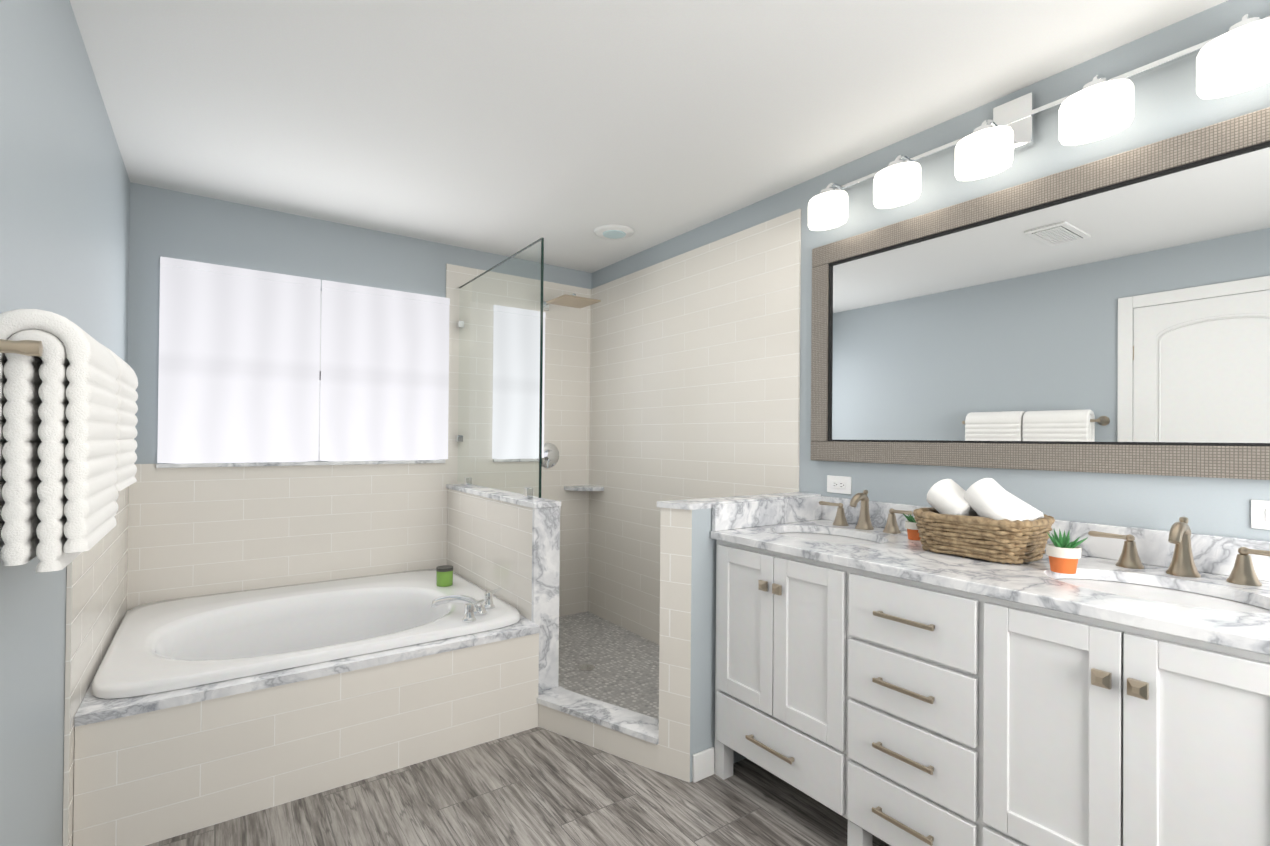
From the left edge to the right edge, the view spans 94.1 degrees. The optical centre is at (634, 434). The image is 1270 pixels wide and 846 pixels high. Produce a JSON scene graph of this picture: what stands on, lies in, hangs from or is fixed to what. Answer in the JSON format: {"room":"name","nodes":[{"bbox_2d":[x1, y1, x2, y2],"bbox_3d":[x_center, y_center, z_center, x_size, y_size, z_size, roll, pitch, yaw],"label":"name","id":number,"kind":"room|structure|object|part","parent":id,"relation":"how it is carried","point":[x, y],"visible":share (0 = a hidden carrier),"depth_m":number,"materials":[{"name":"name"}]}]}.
{"room":"bathroom","nodes":[
{"label":"bathroom","id":0,"kind":"room"},
{"bbox_2d":[0,0,129,845],"bbox_3d":[-1.164,0.038,0.955,0.120,2.440,4.590,1,0,-35],"label":"wall","id":1,"kind":"structure","parent":0,"point":[64,211],"depth_m":1.44,"materials":[{"name":"blue paint"}]},
{"bbox_2d":[0,309,137,571],"bbox_3d":[-1.234,0.009,1.297,0.160,0.450,0.894,1,0,-35],"label":"towels","id":2,"kind":"object","parent":1,"relation":"attached to","point":[68,422],"visible":1,"depth_m":1.02,"materials":[{"name":"white fabric"}]},
{"bbox_2d":[63,486,128,845],"bbox_3d":[-1.981,0.694,2.206,0.011,1.130,1.338,1,0,-35],"label":"wall tile","id":3,"kind":"structure","parent":1,"relation":"attached to","point":[96,593],"depth_m":1.90,"materials":[{"name":"beige tile"}]},
{"bbox_2d":[128,182,591,463],"bbox_3d":[-1.389,0.054,3.549,2.520,2.440,0.140,1,0,-35],"label":"wall","id":4,"kind":"structure","parent":0,"point":[176,225],"depth_m":3.05,"materials":[{"name":"blue paint"}]},
{"bbox_2d":[156,460,444,467],"bbox_3d":[-1.736,0.159,3.232,1.370,0.020,0.095,1,0,-35],"label":"window sill","id":5,"kind":"structure","parent":4,"relation":"attached to","point":[182,465],"depth_m":3.12,"materials":[{"name":"stone"}]},
{"bbox_2d":[319,291,321,460],"bbox_3d":[-1.768,-0.326,3.304,1.346,0.946,0.040,1,0,-35],"label":"window","id":6,"kind":"structure","parent":4,"relation":"in","point":[320,374],"depth_m":3.29,"materials":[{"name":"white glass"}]},
{"bbox_2d":[127,264,590,616],"bbox_3d":[-1.346,0.114,3.486,2.519,2.320,0.011,1,0,-35],"label":"wall tile","id":7,"kind":"structure","parent":4,"relation":"attached to","point":[196,531],"depth_m":3.39,"materials":[{"name":"beige tile"}]},
{"bbox_2d":[157,257,320,463],"bbox_3d":[-1.984,-0.344,3.005,0.680,0.993,0.018,1,0,-35],"label":"window curtain","id":8,"kind":"object","parent":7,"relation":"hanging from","point":[239,366],"visible":0.98,"depth_m":2.99,"materials":[{"name":"white fabric"}]},
{"bbox_2d":[320,280,449,460],"bbox_3d":[-1.420,-0.336,3.406,0.695,0.993,0.018,1,0,-35],"label":"window curtain","id":9,"kind":"object","parent":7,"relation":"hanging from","point":[384,391],"visible":1,"depth_m":3.39,"materials":[{"name":"white fabric"}]},
{"bbox_2d":[492,305,545,458],"bbox_3d":[-0.758,-0.327,3.877,0.364,0.993,0.018,1,0,-35],"label":"window curtain","id":10,"kind":"object","parent":7,"relation":"hanging from","point":[504,376],"visible":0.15,"depth_m":3.87,"materials":[{"name":"white fabric"}]},
{"bbox_2d":[543,293,600,310],"bbox_3d":[-0.464,-0.859,3.801,0.250,0.075,0.522,1,0,-35],"label":"shower head","id":11,"kind":"object","parent":7,"relation":"attached to","point":[572,300],"visible":0.88,"depth_m":3.68},
{"bbox_2d":[493,459,538,461],"bbox_3d":[-0.788,0.172,3.909,0.340,0.020,0.090,1,0,-35],"label":"window sill","id":12,"kind":"structure","parent":4,"relation":"attached to","point":[516,460],"depth_m":3.86,"materials":[{"name":"stone"}]},
{"bbox_2d":[538,443,558,467],"bbox_3d":[-0.575,0.145,3.990,0.170,0.172,0.059,1,0,-35],"label":"shower valve","id":13,"kind":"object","parent":4,"relation":"attached to","point":[551,456],"depth_m":3.99,"materials":[{"name":"silver metal"}]},
{"bbox_2d":[564,485,603,490],"bbox_3d":[-0.351,0.374,4.062,0.200,0.025,0.200,1,0,-35],"label":"corner shelf","id":14,"kind":"object","parent":4,"relation":"attached to","point":[585,488],"visible":1,"depth_m":4.02,"materials":[{"name":"stone"}]},
{"bbox_2d":[145,727,889,845],"bbox_3d":[-0.099,1.323,1.711,2.820,0.100,4.650,1,0,-35],"label":"floor","id":15,"kind":"structure","parent":0,"point":[537,786],"depth_m":2.01,"materials":[{"name":"wood"}]},
{"bbox_2d":[73,615,539,845],"bbox_3d":[-1.117,1.047,2.278,1.486,0.440,0.330,1,0,-35],"label":"bathtub surround","id":16,"kind":"structure","parent":15,"relation":"on","point":[153,768],"depth_m":2.03,"materials":[{"name":"tile"}]},
{"bbox_2d":[92,569,519,698],"bbox_3d":[-1.407,0.952,2.686,1.470,0.472,1.213,1,0,-35],"label":"bathtub","id":17,"kind":"object","parent":16,"relation":"in","point":[167,645],"visible":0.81,"depth_m":2.67,"materials":[{"name":"ceramic"}]},
{"bbox_2d":[436,565,452,586],"bbox_3d":[-1.011,0.754,3.143,0.088,0.094,0.088,1,0,-35],"label":"candle jar","id":18,"kind":"object","parent":17,"relation":"on","point":[444,575],"visible":1,"depth_m":3.11,"materials":[{"name":"green glass"}]},
{"bbox_2d":[431,588,501,622],"bbox_3d":[-0.723,0.761,2.658,0.311,0.079,0.267,1,0,-35],"label":"faucet","id":19,"kind":"object","parent":17,"relation":"on","point":[473,610],"depth_m":2.63,"materials":[{"name":"silver metal"}]},
{"bbox_2d":[446,484,560,691],"bbox_3d":[-0.749,0.792,3.153,0.136,0.970,1.221,1,0,-35],"label":"half wall","id":20,"kind":"structure","parent":15,"relation":"on","point":[508,542],"depth_m":2.80,"materials":[{"name":"tile"}]},
{"bbox_2d":[455,238,543,498],"bbox_3d":[-0.762,-0.300,3.192,0.034,1.212,1.142,1,0,-35],"label":"glass panel","id":21,"kind":"object","parent":20,"relation":"on","point":[528,492],"visible":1,"depth_m":3.01,"materials":[{"name":"clear glass"}]},
{"bbox_2d":[537,686,658,771],"bbox_3d":[-0.134,1.213,2.458,0.706,0.128,0.153,0,0,35],"label":"shower curb","id":22,"kind":"structure","parent":20,"relation":"attached to","point":[625,734],"depth_m":2.42,"materials":[{"name":"stone"}]},
{"bbox_2d":[558,611,658,718],"bbox_3d":[-0.163,1.267,3.189,0.886,0.030,1.840,1,0,-35],"label":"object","id":23,"kind":"structure","parent":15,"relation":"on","point":[624,673],"depth_m":3.23,"materials":[{"name":"tile"}]},
{"bbox_2d":[578,664,594,670],"bbox_3d":[-0.259,1.249,3.162,0.090,0.004,0.090,1,0,-35],"label":"floor drain","id":24,"kind":"object","parent":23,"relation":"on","point":[586,667],"visible":1,"depth_m":3.16,"materials":[{"name":"silver metal"}]},
{"bbox_2d":[658,508,745,781],"bbox_3d":[0.449,0.782,2.420,0.790,1.000,0.120,1,0,-35],"label":"wall","id":25,"kind":"structure","parent":15,"relation":"on","point":[687,643],"depth_m":2.21,"materials":[{"name":"tile"}]},
{"bbox_2d":[692,747,713,782],"bbox_3d":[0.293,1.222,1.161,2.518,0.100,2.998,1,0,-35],"label":"baseboard","id":26,"kind":"structure","parent":25,"relation":"attached to","point":[703,764],"depth_m":2.19,"materials":[{"name":"white wood"}]},
{"bbox_2d":[657,492,820,509],"bbox_3d":[0.452,0.271,2.426,0.813,0.022,0.130,1,0,-35],"label":"cap","id":27,"kind":"object","parent":25,"relation":"on","point":[695,504],"visible":0.79,"depth_m":2.33,"materials":[{"name":"stone"}]},
{"bbox_2d":[712,496,821,529],"bbox_3d":[0.553,0.318,2.402,0.631,0.099,0.019,1,0,-35],"label":"backsplash","id":28,"kind":"structure","parent":25,"relation":"attached to","point":[725,516],"depth_m":2.37,"materials":[{"name":"white stone"}]},
{"bbox_2d":[710,534,837,812],"bbox_3d":[0.720,0.841,2.175,0.650,0.885,0.577,1,0,-35],"label":"base cabinet","id":29,"kind":"object","parent":15,"relation":"on","point":[776,657],"depth_m":1.96,"materials":[{"name":"white paint"}]},
{"bbox_2d":[838,562,969,845],"bbox_3d":[0.996,0.840,1.786,0.650,0.885,0.376,1,0,-35],"label":"base cabinet","id":30,"kind":"object","parent":15,"relation":"on","point":[879,674],"depth_m":1.60,"materials":[{"name":"white paint"}]},
{"bbox_2d":[970,590,1269,845],"bbox_3d":[1.273,0.840,1.398,0.650,0.885,0.577,1,0,-35],"label":"base cabinet","id":31,"kind":"object","parent":15,"relation":"on","point":[1086,729],"depth_m":1.23,"materials":[{"name":"white paint"}]},
{"bbox_2d":[711,518,1269,649],"bbox_3d":[0.999,0.382,1.783,0.659,0.028,1.545,1,0,-35],"label":"countertop","id":32,"kind":"structure","parent":31,"relation":"on","point":[901,555],"depth_m":1.52,"materials":[{"name":"white stone"}]},
{"bbox_2d":[770,526,889,545],"bbox_3d":[0.703,0.460,2.178,0.359,0.152,0.485,1,0,-35],"label":"sink","id":33,"kind":"object","parent":32,"relation":"in","point":[798,531],"depth_m":2.29,"materials":[{"name":"white ceramic"}]},
{"bbox_2d":[818,490,914,533],"bbox_3d":[0.879,0.293,2.302,0.124,0.152,0.405,1,0,-35],"label":"faucet","id":34,"kind":"object","parent":32,"relation":"on","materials":[{"name":"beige metal"}]},
{"bbox_2d":[903,513,920,540],"bbox_3d":[0.981,0.320,2.072,0.076,0.097,0.081,1,0,-35],"label":"plant pot","id":35,"kind":"object","parent":32,"relation":"on","point":[911,527],"visible":0.56,"depth_m":2.05,"materials":[{"name":"ceramic"}]},
{"bbox_2d":[913,478,1054,563],"bbox_3d":[1.059,0.248,1.811,0.265,0.235,0.345,1,0,-35],"label":"wicker basket","id":36,"kind":"object","parent":32,"relation":"on","point":[990,519],"visible":1,"depth_m":1.72,"materials":[{"name":"brown wicker"}]},
{"bbox_2d":[1046,529,1086,573],"bbox_3d":[1.143,0.308,1.570,0.078,0.116,0.088,1,0,-35],"label":"plant pot","id":37,"kind":"object","parent":32,"relation":"on","point":[1064,553],"visible":1,"depth_m":1.55,"materials":[{"name":"ceramic"}]},
{"bbox_2d":[1046,570,1269,617],"bbox_3d":[1.245,0.459,1.416,0.359,0.152,0.485,1,0,-35],"label":"sink","id":38,"kind":"object","parent":32,"relation":"in","point":[1250,604],"depth_m":1.48,"materials":[{"name":"white ceramic"}]},
{"bbox_2d":[1086,517,1269,585],"bbox_3d":[1.420,0.293,1.540,0.124,0.152,0.405,1,0,-35],"label":"faucet","id":39,"kind":"object","parent":32,"relation":"on","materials":[{"name":"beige metal"}]},
{"bbox_2d":[70,0,1227,272],"bbox_3d":[-0.077,-1.217,1.728,2.820,0.100,4.650,1,0,-35],"label":"ceiling","id":40,"kind":"structure","parent":0,"point":[562,128],"depth_m":2.04,"materials":[{"name":"white paint"}]},
{"bbox_2d":[594,224,633,239],"bbox_3d":[-0.119,-1.145,3.373,0.230,0.020,0.230,1,0,-35],"label":"recessed light","id":41,"kind":"object","parent":40,"relation":"in","point":[613,231],"visible":0.98,"depth_m":3.33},
{"bbox_2d":[591,0,1269,540],"bbox_3d":[0.988,0.067,2.484,0.120,2.440,4.590,1,0,-35],"label":"wall","id":42,"kind":"structure","parent":0,"point":[1169,102],"depth_m":1.91,"materials":[{"name":"blue paint"}]},
{"bbox_2d":[588,209,800,644],"bbox_3d":[0.214,0.127,3.456,0.011,2.320,1.845,1,0,-35],"label":"wall tile","id":43,"kind":"structure","parent":42,"relation":"attached to","point":[694,373],"depth_m":3.36,"materials":[{"name":"beige tile"}]},
{"bbox_2d":[827,475,851,493],"bbox_3d":[0.872,0.216,2.531,0.008,0.074,0.120,1,0,-35],"label":"wall outlet","id":44,"kind":"object","parent":42,"relation":"attached to","point":[839,484],"visible":1,"depth_m":2.53,"materials":[{"name":"white plastic"}]},
{"bbox_2d":[808,13,1269,230],"bbox_3d":[1.184,-0.989,1.968,0.179,0.251,1.520,1,0,-35],"label":"vanity light bar","id":45,"kind":"object","parent":42,"relation":"attached to","point":[1235,59],"visible":1,"depth_m":1.73,"materials":[{"name":"white glass"}]},
{"bbox_3d":[0.800,-0.926,2.456,0.120,0.125,0.176,1,0,-35],"label":"lamp shade","id":46,"kind":"part","parent":45,"relation":"part of","materials":[{"name":"white glass"}]},
{"bbox_3d":[0.977,-0.926,2.208,0.120,0.125,0.176,1,0,-35],"label":"lamp shade","id":47,"kind":"part","parent":45,"relation":"part of","materials":[{"name":"white glass"}]},
{"bbox_3d":[1.154,-0.926,1.959,0.120,0.125,0.176,1,0,-35],"label":"lamp shade","id":48,"kind":"part","parent":45,"relation":"part of","materials":[{"name":"white glass"}]},
{"bbox_3d":[1.330,-0.927,1.710,0.120,0.125,0.176,1,0,-35],"label":"lamp shade","id":49,"kind":"part","parent":45,"relation":"part of","materials":[{"name":"white glass"}]},
{"bbox_3d":[1.507,-0.927,1.462,0.120,0.125,0.176,1,0,-35],"label":"lamp shade","id":50,"kind":"part","parent":45,"relation":"part of","materials":[{"name":"white glass"}]},
{"bbox_2d":[811,107,1269,479],"bbox_3d":[1.257,-0.354,1.983,0.030,0.940,1.600,1,0,-35],"label":"wall mirror","id":51,"kind":"object","parent":42,"relation":"attached to","point":[1110,314],"visible":0.98,"depth_m":1.84,"materials":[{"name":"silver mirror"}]},
{"bbox_2d":[822,496,1269,581],"bbox_3d":[1.260,0.321,1.969,0.020,0.099,1.545,1,0,-35],"label":"backsplash","id":52,"kind":"structure","parent":42,"relation":"attached to","point":[1096,547],"depth_m":1.72,"materials":[{"name":"white stone"}]},
{"bbox_2d":[1251,500,1269,529],"bbox_3d":[1.623,0.206,1.476,0.008,0.074,0.120,1,0,-35],"label":"wall outlet","id":53,"kind":"object","parent":42,"relation":"attached to","point":[1260,514],"visible":1,"depth_m":1.51,"materials":[{"name":"white plastic"}]}
]}

